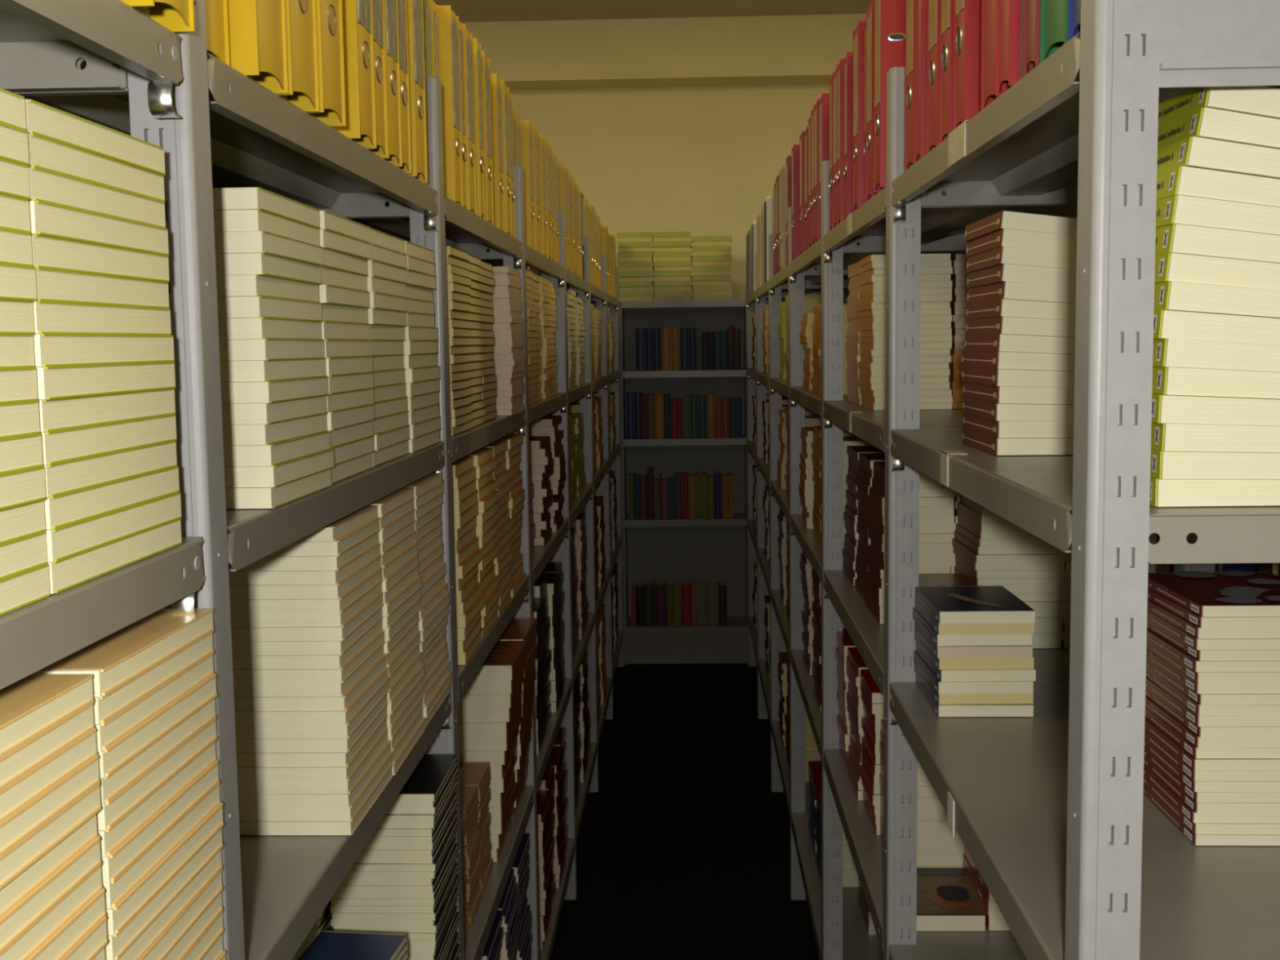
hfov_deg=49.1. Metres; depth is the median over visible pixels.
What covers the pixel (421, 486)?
paperback
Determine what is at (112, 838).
paperback
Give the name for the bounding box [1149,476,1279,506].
paperback
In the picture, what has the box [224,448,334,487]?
paperback
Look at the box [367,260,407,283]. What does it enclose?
paperback
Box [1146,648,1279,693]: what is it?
paperback
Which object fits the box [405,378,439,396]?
paperback
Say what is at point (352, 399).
paperback
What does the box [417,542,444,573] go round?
paperback
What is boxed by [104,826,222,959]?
paperback
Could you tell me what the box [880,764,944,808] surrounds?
paperback
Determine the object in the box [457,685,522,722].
paperback
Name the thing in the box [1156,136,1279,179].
paperback
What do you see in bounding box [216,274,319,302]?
paperback
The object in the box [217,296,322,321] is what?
paperback
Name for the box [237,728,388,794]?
paperback
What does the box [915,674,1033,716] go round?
paperback
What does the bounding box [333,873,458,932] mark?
paperback
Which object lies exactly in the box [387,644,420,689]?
paperback
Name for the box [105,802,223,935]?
paperback
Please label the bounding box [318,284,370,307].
paperback
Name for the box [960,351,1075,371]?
paperback
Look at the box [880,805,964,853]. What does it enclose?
paperback
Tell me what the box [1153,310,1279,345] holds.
paperback
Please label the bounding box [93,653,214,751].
paperback
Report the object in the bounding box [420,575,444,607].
paperback
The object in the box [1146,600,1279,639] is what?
paperback
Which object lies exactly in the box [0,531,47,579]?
paperback
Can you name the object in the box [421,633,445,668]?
paperback
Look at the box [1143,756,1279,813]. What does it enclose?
paperback
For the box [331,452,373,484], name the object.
paperback
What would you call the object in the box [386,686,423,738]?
paperback
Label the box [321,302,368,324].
paperback
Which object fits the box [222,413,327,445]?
paperback
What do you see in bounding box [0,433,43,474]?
paperback
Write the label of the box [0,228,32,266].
paperback
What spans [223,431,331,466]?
paperback
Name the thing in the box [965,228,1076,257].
paperback
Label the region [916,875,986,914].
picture
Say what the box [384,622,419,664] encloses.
paperback
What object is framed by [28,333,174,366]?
paperback
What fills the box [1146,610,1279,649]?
paperback
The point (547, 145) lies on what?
ring binder
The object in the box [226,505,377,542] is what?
paperback
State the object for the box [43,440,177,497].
paperback
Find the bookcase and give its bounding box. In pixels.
[618,299,748,664]
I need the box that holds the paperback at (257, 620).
[230,581,382,626]
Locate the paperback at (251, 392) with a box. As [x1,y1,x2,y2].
[220,376,328,403]
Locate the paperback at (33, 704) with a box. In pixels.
[0,674,93,758]
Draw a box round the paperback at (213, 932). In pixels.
[182,911,223,959]
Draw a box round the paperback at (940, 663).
[914,628,1033,669]
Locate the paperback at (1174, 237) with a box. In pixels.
[1155,223,1279,263]
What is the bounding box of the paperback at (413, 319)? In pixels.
[406,312,435,327]
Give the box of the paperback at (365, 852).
[358,808,455,857]
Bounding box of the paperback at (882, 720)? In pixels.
[880,719,919,762]
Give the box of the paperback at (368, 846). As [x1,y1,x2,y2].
[363,798,457,849]
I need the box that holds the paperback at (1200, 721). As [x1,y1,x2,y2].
[1145,677,1279,726]
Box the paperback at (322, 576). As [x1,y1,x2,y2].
[228,542,380,585]
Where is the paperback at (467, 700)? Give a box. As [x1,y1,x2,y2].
[457,670,524,708]
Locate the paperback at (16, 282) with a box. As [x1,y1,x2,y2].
[0,263,36,301]
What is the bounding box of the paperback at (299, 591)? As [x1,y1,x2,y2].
[229,555,381,599]
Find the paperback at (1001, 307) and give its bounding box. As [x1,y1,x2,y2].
[965,298,1075,320]
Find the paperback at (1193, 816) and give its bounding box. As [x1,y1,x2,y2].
[1143,764,1279,823]
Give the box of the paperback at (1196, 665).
[1146,628,1279,671]
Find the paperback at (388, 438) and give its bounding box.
[373,425,410,450]
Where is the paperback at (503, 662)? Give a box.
[472,640,526,679]
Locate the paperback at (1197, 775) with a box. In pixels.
[1144,729,1279,781]
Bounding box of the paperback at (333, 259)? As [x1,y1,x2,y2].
[323,247,368,275]
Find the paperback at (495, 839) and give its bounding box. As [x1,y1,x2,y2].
[489,805,513,848]
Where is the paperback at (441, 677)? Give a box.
[422,661,450,706]
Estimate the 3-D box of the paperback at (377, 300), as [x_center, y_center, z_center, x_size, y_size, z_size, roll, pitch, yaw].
[-0.383,-0.221,1.750,0.148,0.019,0.205,-1,6,2]
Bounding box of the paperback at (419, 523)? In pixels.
[414,503,441,531]
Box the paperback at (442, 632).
[420,625,445,661]
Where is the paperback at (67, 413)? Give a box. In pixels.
[37,387,175,431]
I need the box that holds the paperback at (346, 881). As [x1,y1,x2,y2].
[340,834,455,884]
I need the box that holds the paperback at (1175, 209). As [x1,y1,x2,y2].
[1155,195,1279,235]
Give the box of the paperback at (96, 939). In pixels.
[62,916,107,959]
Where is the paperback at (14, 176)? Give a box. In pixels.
[0,158,30,199]
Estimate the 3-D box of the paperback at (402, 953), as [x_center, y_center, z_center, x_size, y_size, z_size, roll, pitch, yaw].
[-0.373,0.621,1.772,0.115,0.012,0.160,0,6,8]
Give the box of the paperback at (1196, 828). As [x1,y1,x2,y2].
[1143,776,1279,834]
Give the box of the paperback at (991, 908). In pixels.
[963,854,1003,915]
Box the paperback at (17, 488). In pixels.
[0,466,45,510]
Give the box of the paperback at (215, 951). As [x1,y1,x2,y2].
[200,932,223,959]
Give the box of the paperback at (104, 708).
[93,631,213,724]
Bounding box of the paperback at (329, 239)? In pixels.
[319,229,371,259]
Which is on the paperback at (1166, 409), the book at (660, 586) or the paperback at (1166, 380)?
the paperback at (1166, 380)
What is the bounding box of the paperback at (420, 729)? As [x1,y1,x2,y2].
[391,718,425,775]
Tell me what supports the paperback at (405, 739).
on the paperback at (420, 729)
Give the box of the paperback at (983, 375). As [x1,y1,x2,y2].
[961,366,1075,387]
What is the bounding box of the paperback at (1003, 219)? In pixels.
[964,210,1077,241]
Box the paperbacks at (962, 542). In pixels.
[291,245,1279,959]
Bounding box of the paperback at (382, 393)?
[373,382,406,403]
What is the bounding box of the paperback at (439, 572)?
[420,562,445,595]
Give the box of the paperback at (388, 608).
[382,576,422,616]
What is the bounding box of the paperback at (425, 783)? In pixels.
[394,753,457,801]
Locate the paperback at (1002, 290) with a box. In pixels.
[966,281,1075,303]
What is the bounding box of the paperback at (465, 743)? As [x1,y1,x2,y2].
[458,707,521,751]
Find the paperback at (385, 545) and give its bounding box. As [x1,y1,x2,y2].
[378,520,415,554]
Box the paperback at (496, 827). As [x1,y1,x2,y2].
[488,783,516,834]
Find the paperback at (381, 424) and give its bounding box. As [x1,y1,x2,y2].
[373,411,408,435]
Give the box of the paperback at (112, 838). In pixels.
[97,741,217,857]
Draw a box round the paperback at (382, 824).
[376,778,457,828]
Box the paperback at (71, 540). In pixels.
[44,492,181,561]
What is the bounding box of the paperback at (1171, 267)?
[1154,253,1279,290]
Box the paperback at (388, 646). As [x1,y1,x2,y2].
[383,611,419,653]
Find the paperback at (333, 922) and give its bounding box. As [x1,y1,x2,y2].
[330,871,457,926]
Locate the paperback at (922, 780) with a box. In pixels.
[879,741,931,785]
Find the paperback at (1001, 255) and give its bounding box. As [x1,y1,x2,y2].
[965,245,1076,272]
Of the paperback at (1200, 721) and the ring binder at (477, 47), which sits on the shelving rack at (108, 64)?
the ring binder at (477, 47)
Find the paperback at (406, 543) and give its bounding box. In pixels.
[380,532,415,566]
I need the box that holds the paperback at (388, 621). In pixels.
[382,587,421,628]
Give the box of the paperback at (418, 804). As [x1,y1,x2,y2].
[389,761,457,808]
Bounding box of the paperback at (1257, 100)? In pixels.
[1158,85,1279,126]
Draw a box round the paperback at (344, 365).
[324,355,373,376]
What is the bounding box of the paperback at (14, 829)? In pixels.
[0,754,99,857]
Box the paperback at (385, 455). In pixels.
[372,440,408,466]
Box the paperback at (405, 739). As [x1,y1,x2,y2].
[391,707,423,762]
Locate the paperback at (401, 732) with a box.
[387,697,423,750]
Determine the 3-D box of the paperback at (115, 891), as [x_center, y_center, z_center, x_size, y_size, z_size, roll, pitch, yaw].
[-0.402,0.252,0.984,0.148,0.018,0.207,-1,6,2]
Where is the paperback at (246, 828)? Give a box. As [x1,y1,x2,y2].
[239,765,392,835]
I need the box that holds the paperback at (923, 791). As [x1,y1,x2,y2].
[880,754,937,797]
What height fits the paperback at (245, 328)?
0.019 m
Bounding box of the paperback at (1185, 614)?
[1147,588,1279,627]
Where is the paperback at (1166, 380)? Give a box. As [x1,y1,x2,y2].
[1151,365,1279,399]
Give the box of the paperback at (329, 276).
[319,266,367,291]
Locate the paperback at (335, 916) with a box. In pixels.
[331,862,457,919]
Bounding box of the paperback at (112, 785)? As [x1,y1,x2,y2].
[99,697,216,804]
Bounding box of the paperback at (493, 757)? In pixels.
[458,726,519,764]
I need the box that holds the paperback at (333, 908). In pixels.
[329,859,456,912]
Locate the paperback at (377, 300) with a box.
[369,292,407,311]
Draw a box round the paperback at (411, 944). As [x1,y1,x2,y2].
[405,888,457,947]
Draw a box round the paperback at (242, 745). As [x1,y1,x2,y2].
[235,693,387,752]
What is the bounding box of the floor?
[550,663,819,959]
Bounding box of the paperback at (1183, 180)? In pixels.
[1156,165,1279,207]
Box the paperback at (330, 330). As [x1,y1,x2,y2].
[320,321,368,340]
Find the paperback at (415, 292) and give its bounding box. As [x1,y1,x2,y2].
[405,284,433,302]
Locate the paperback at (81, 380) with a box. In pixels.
[26,361,175,399]
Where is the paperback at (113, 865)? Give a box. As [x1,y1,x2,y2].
[100,760,219,883]
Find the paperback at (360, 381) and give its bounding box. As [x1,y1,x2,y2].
[328,372,373,394]
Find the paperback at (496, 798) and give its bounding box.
[488,767,514,806]
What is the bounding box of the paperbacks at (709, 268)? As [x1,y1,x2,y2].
[617,231,732,301]
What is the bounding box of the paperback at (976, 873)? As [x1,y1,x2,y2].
[964,845,995,901]
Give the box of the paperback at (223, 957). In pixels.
[217,950,226,959]
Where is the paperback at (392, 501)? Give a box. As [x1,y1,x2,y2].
[368,486,414,516]
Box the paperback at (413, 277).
[406,269,436,288]
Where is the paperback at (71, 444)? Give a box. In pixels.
[40,413,177,464]
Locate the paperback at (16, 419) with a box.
[0,400,39,439]
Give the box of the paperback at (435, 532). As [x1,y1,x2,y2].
[415,523,441,551]
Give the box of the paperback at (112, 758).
[96,673,217,777]
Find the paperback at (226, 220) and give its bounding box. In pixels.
[213,209,319,245]
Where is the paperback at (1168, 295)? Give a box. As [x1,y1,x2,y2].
[1154,280,1279,318]
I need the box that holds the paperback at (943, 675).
[915,641,1035,681]
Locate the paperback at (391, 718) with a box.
[386,679,422,725]
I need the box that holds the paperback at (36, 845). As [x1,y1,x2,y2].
[0,782,101,889]
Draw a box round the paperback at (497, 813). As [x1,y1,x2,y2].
[488,771,515,820]
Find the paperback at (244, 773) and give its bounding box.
[236,717,386,781]
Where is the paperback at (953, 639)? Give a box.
[912,607,1031,645]
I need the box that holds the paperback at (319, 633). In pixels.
[231,592,383,641]
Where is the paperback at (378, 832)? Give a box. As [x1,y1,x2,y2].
[371,790,455,835]
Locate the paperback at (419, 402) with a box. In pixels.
[406,391,438,410]
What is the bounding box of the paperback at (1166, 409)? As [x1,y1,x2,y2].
[1151,393,1279,426]
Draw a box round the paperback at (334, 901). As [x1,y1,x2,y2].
[330,852,457,905]
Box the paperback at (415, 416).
[408,404,439,424]
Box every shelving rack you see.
[0,0,623,959]
[746,0,1279,959]
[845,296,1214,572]
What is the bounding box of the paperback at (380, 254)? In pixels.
[367,243,407,268]
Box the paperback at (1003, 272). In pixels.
[966,263,1076,288]
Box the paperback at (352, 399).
[326,388,374,412]
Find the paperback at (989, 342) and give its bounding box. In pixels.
[964,333,1075,354]
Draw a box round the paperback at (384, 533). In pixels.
[378,509,415,541]
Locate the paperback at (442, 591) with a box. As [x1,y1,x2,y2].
[418,582,448,619]
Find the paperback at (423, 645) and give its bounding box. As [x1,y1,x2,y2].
[419,615,447,652]
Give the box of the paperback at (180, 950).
[163,890,222,959]
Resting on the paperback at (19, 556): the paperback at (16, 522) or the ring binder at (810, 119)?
the paperback at (16, 522)
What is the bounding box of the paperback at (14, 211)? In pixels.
[0,193,31,233]
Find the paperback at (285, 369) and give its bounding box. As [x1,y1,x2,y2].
[219,358,326,382]
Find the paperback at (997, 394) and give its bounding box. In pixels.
[962,382,1074,404]
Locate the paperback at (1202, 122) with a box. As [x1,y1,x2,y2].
[1157,106,1279,149]
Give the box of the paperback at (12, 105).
[0,88,26,131]
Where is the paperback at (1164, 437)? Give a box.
[1151,422,1279,452]
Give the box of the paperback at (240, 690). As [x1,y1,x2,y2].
[233,644,384,697]
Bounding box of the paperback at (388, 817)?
[380,776,456,822]
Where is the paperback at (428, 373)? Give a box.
[404,365,440,382]
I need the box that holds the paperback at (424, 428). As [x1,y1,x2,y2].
[408,416,440,438]
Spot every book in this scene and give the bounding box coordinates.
[626,391,634,439]
[628,472,635,519]
[631,584,636,626]
[634,391,642,438]
[634,473,639,519]
[635,328,645,370]
[636,582,644,625]
[639,474,647,519]
[641,393,648,439]
[643,579,653,626]
[645,328,653,370]
[647,466,653,519]
[648,393,654,438]
[653,328,661,370]
[653,579,666,625]
[654,393,664,438]
[654,478,660,519]
[659,473,662,519]
[661,327,671,370]
[662,477,667,519]
[663,393,671,438]
[666,579,673,625]
[668,475,675,518]
[671,327,679,370]
[671,397,677,438]
[673,579,680,626]
[675,471,682,519]
[677,397,683,438]
[680,327,688,370]
[681,580,692,625]
[682,471,688,518]
[683,392,689,438]
[688,327,696,370]
[688,472,696,518]
[689,394,698,438]
[692,577,695,625]
[696,336,702,370]
[696,471,702,518]
[696,582,707,625]
[697,395,706,438]
[702,332,708,369]
[702,471,707,518]
[706,392,715,438]
[706,474,714,518]
[706,582,718,625]
[708,332,714,369]
[713,471,721,518]
[714,330,721,369]
[715,397,722,437]
[718,580,726,625]
[721,330,727,369]
[721,396,729,437]
[721,473,728,518]
[727,325,734,369]
[727,472,733,518]
[729,397,737,437]
[733,328,740,369]
[736,397,742,437]
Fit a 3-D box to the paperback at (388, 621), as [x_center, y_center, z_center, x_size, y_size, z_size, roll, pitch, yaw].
[-0.373,0.162,1.792,0.148,0.015,0.205,-1,6,2]
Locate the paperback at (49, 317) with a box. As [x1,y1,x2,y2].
[32,301,171,335]
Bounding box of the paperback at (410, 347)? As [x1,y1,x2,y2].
[403,340,438,354]
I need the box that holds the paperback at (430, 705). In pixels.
[422,671,451,717]
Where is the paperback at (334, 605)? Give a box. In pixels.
[230,568,382,613]
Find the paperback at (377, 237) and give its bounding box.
[368,227,404,253]
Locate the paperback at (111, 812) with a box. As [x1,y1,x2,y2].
[96,717,217,830]
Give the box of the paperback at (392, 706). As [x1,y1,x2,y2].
[386,663,425,714]
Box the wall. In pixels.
[509,83,847,470]
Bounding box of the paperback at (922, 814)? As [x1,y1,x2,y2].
[879,773,947,820]
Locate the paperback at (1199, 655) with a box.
[1146,620,1279,661]
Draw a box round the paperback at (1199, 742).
[1145,696,1279,747]
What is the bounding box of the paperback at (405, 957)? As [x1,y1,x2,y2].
[401,951,407,959]
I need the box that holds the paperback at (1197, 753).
[1144,707,1279,758]
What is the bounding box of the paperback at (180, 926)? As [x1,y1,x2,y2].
[139,868,222,959]
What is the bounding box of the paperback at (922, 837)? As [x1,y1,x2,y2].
[880,795,963,843]
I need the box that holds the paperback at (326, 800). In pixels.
[238,740,391,808]
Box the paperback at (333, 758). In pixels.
[235,705,387,766]
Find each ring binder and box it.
[120,0,195,32]
[204,0,230,66]
[227,0,288,93]
[276,0,319,111]
[306,0,346,126]
[331,0,377,148]
[367,0,388,157]
[382,0,402,166]
[397,0,411,173]
[406,0,427,182]
[422,0,433,76]
[431,0,440,80]
[438,4,463,206]
[458,20,468,209]
[463,24,476,214]
[472,37,485,219]
[481,50,493,224]
[490,73,505,231]
[502,80,512,235]
[509,93,515,237]
[512,108,519,166]
[512,109,514,166]
[518,117,522,166]
[521,120,534,249]
[532,124,540,253]
[537,134,541,253]
[538,134,547,257]
[545,139,551,259]
[550,147,555,262]
[552,153,559,264]
[557,162,559,210]
[559,163,567,269]
[565,167,571,271]
[569,174,576,274]
[574,183,581,277]
[579,191,582,278]
[581,191,584,279]
[583,196,586,237]
[586,200,589,237]
[588,204,593,284]
[592,205,595,286]
[595,210,598,288]
[596,214,599,288]
[599,217,601,289]
[600,224,601,254]
[600,224,607,288]
[606,226,608,293]
[608,233,612,296]
[608,235,609,294]
[611,235,615,297]
[614,238,616,298]
[746,234,748,297]
[747,230,750,295]
[749,230,751,294]
[750,228,751,293]
[751,223,754,293]
[756,214,759,288]
[759,214,760,287]
[760,211,762,285]
[761,203,764,284]
[764,201,766,283]
[772,195,773,234]
[773,182,776,275]
[773,188,774,275]
[775,175,778,273]
[778,168,781,271]
[778,199,779,271]
[781,165,786,269]
[786,155,791,264]
[791,144,799,260]
[799,131,804,254]
[804,125,808,250]
[808,115,812,248]
[811,108,815,244]
[813,99,818,242]
[818,93,829,239]
[829,74,832,231]
[832,68,836,228]
[836,58,844,225]
[843,52,853,220]
[852,20,864,211]
[863,19,866,204]
[865,0,876,202]
[873,0,905,192]
[904,0,915,171]
[913,0,927,164]
[926,0,939,153]
[938,0,953,143]
[952,0,981,128]
[980,0,998,111]
[995,0,1022,96]
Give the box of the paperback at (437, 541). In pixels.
[417,533,441,561]
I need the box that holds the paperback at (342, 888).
[335,837,456,892]
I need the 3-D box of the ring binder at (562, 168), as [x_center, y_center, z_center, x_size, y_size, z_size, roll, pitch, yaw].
[-0.371,-0.805,4.306,0.286,0.318,0.082,-1,6,2]
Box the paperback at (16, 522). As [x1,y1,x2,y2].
[0,499,45,544]
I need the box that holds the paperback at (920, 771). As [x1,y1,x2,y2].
[880,729,924,773]
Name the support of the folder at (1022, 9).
on the shelving rack at (1051, 808)
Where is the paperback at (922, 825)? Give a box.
[880,786,956,831]
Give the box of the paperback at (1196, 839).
[1142,784,1279,845]
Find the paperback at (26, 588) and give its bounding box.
[0,563,50,615]
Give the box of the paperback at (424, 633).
[419,604,448,641]
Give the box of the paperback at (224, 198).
[212,187,319,228]
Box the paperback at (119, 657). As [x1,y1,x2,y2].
[31,608,213,697]
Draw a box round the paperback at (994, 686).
[913,650,1033,693]
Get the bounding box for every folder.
[753,220,756,291]
[760,212,760,282]
[766,195,772,280]
[1020,0,1023,79]
[1022,0,1040,76]
[1040,0,1068,62]
[1067,0,1080,40]
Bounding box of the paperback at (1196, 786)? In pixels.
[1144,738,1279,791]
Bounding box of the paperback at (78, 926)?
[27,888,106,959]
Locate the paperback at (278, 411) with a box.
[221,395,327,424]
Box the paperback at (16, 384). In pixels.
[0,367,37,404]
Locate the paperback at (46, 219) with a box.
[29,200,168,255]
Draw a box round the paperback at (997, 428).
[963,412,1074,437]
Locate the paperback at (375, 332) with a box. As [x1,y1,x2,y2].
[368,324,405,340]
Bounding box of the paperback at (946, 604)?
[915,586,1035,623]
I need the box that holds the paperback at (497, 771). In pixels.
[459,737,517,778]
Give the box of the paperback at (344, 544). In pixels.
[266,517,380,555]
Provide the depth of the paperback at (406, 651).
1.78 m
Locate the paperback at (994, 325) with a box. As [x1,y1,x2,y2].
[965,316,1075,337]
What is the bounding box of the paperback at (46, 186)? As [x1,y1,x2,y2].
[28,166,165,228]
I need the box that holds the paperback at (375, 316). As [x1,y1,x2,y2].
[368,307,407,326]
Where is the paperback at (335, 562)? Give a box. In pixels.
[227,531,378,570]
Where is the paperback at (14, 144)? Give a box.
[0,122,29,165]
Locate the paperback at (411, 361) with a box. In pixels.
[404,353,437,368]
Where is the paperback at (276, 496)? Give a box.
[225,468,332,508]
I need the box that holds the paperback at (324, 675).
[232,630,385,683]
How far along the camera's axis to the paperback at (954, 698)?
1.92 m
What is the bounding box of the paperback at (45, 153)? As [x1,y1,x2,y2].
[27,133,164,201]
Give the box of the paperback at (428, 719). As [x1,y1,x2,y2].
[423,684,450,727]
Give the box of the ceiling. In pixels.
[432,0,871,22]
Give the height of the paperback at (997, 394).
0.020 m
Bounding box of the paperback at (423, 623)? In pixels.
[418,592,449,630]
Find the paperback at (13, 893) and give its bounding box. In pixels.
[0,813,97,919]
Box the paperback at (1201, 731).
[1145,688,1279,737]
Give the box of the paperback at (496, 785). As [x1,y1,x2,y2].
[488,747,517,792]
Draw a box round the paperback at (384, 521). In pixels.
[377,497,414,528]
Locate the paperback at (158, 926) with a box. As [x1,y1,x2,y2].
[117,848,222,959]
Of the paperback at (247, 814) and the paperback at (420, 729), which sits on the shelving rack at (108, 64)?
the paperback at (420, 729)
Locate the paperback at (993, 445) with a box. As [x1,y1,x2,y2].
[962,427,1073,455]
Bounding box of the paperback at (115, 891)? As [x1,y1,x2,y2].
[102,782,220,908]
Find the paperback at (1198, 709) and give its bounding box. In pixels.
[1146,667,1279,715]
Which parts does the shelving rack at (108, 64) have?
shelf, shelf, post, shelf, shelf, shelf, shelf, post, shelf, shelf, shelf, post, shelf, shelf, shelf, shelf, shelf, post, shelf, shelf, shelf, shelf, shelf, shelf, post, shelf, shelf, shelf, shelf, shelf, post, shelf, shelf, shelf, post, shelf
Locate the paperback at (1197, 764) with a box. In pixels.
[1144,717,1279,770]
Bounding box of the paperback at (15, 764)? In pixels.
[0,702,94,791]
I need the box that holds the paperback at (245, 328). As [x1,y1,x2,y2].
[217,317,322,339]
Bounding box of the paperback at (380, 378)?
[373,368,405,386]
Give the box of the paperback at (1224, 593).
[1147,570,1279,617]
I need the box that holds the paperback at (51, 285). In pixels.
[31,267,168,308]
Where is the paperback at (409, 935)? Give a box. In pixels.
[367,885,457,940]
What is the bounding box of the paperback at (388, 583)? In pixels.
[382,554,418,591]
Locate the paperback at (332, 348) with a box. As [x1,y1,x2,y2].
[324,339,370,357]
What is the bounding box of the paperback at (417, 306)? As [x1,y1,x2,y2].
[406,297,435,315]
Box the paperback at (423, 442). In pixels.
[408,429,439,453]
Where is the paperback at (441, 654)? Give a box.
[422,642,447,683]
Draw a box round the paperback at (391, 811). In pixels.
[386,765,457,813]
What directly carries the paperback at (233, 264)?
on the paperback at (250, 285)
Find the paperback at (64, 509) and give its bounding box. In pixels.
[44,466,179,528]
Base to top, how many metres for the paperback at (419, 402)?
0.019 m
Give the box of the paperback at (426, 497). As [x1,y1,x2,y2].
[413,482,444,508]
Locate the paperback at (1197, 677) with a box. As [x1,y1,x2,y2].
[1146,640,1279,683]
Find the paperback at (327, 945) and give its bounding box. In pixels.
[297,930,405,959]
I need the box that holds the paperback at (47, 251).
[31,234,169,282]
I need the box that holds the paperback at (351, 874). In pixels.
[344,827,456,878]
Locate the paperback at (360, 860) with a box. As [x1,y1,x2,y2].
[354,810,457,863]
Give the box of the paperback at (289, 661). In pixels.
[231,617,382,669]
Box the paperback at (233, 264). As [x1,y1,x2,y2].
[215,253,321,284]
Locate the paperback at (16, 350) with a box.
[0,333,35,368]
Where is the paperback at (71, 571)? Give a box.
[47,518,182,594]
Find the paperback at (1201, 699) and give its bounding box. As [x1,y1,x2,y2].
[1146,659,1279,705]
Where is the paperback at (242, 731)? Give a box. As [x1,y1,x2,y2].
[235,680,388,738]
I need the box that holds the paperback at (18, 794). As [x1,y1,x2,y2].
[0,727,97,823]
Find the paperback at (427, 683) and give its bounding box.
[422,652,448,695]
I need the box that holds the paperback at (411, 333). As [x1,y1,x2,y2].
[404,326,438,340]
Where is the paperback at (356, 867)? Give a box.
[349,817,457,871]
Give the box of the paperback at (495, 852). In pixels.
[490,816,511,862]
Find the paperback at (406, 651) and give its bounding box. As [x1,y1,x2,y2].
[386,631,421,677]
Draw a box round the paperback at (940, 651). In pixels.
[915,621,1032,657]
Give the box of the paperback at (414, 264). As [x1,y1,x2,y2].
[406,255,435,275]
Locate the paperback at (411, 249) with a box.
[404,240,434,262]
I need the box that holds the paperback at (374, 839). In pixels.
[367,792,456,843]
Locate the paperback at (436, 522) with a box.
[414,514,441,542]
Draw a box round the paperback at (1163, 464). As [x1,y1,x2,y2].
[1150,448,1279,479]
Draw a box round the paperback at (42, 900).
[0,835,101,953]
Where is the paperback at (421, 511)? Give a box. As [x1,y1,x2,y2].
[414,493,443,519]
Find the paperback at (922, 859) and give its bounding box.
[880,815,964,865]
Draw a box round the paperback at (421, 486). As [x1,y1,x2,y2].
[404,472,442,497]
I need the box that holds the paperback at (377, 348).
[369,339,404,355]
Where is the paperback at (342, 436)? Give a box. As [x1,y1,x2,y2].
[327,420,373,448]
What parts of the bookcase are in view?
panel, shelf, shelf, shelf, shelf, shelf, panel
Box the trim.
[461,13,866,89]
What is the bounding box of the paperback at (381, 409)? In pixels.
[373,397,408,418]
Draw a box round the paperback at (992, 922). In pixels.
[985,914,1010,930]
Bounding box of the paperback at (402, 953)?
[395,941,407,959]
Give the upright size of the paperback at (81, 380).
0.019 m
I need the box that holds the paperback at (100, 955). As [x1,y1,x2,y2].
[91,946,105,959]
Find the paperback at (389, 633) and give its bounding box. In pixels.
[382,599,421,640]
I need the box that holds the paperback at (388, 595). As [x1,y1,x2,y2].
[382,565,418,604]
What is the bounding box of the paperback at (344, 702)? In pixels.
[234,654,386,711]
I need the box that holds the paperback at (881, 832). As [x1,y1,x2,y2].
[880,826,963,867]
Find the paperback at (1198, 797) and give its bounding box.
[1143,747,1279,802]
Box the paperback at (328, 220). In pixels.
[319,210,370,243]
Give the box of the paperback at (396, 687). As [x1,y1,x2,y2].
[386,653,421,702]
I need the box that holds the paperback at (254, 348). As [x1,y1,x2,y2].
[218,338,324,360]
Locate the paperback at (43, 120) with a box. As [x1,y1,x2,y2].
[24,98,165,175]
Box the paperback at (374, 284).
[366,275,406,297]
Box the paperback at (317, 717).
[234,666,388,724]
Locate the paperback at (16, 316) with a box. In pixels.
[0,298,34,333]
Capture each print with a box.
[484,644,508,662]
[931,884,971,909]
[936,885,969,901]
[947,594,1002,606]
[1173,570,1279,603]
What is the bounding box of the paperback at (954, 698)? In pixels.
[914,662,1033,704]
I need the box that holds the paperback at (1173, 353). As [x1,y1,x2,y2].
[1152,338,1279,372]
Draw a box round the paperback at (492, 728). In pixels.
[457,695,521,736]
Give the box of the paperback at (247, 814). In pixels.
[238,751,392,821]
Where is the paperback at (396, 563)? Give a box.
[381,542,417,579]
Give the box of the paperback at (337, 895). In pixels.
[331,842,457,898]
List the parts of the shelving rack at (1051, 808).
shelf, post, shelf, shelf, shelf, post, shelf, shelf, shelf, shelf, shelf, post, shelf, shelf, shelf, shelf, post, shelf, shelf, shelf, shelf, shelf, post, shelf, post, shelf, shelf, post, shelf, shelf, shelf, shelf, shelf, shelf, shelf, post, post, panel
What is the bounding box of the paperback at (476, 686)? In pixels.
[457,657,525,693]
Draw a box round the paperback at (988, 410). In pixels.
[962,396,1074,421]
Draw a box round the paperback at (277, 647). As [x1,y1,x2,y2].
[231,607,382,655]
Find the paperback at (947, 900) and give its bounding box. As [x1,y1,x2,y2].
[916,867,986,931]
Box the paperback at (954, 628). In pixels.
[914,597,1033,635]
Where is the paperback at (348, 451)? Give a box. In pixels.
[330,435,375,465]
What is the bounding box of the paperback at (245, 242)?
[214,231,324,266]
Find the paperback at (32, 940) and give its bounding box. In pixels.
[0,864,102,959]
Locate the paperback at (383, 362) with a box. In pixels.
[366,355,404,371]
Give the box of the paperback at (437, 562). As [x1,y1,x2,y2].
[418,554,443,582]
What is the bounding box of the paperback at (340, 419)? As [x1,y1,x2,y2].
[326,404,374,430]

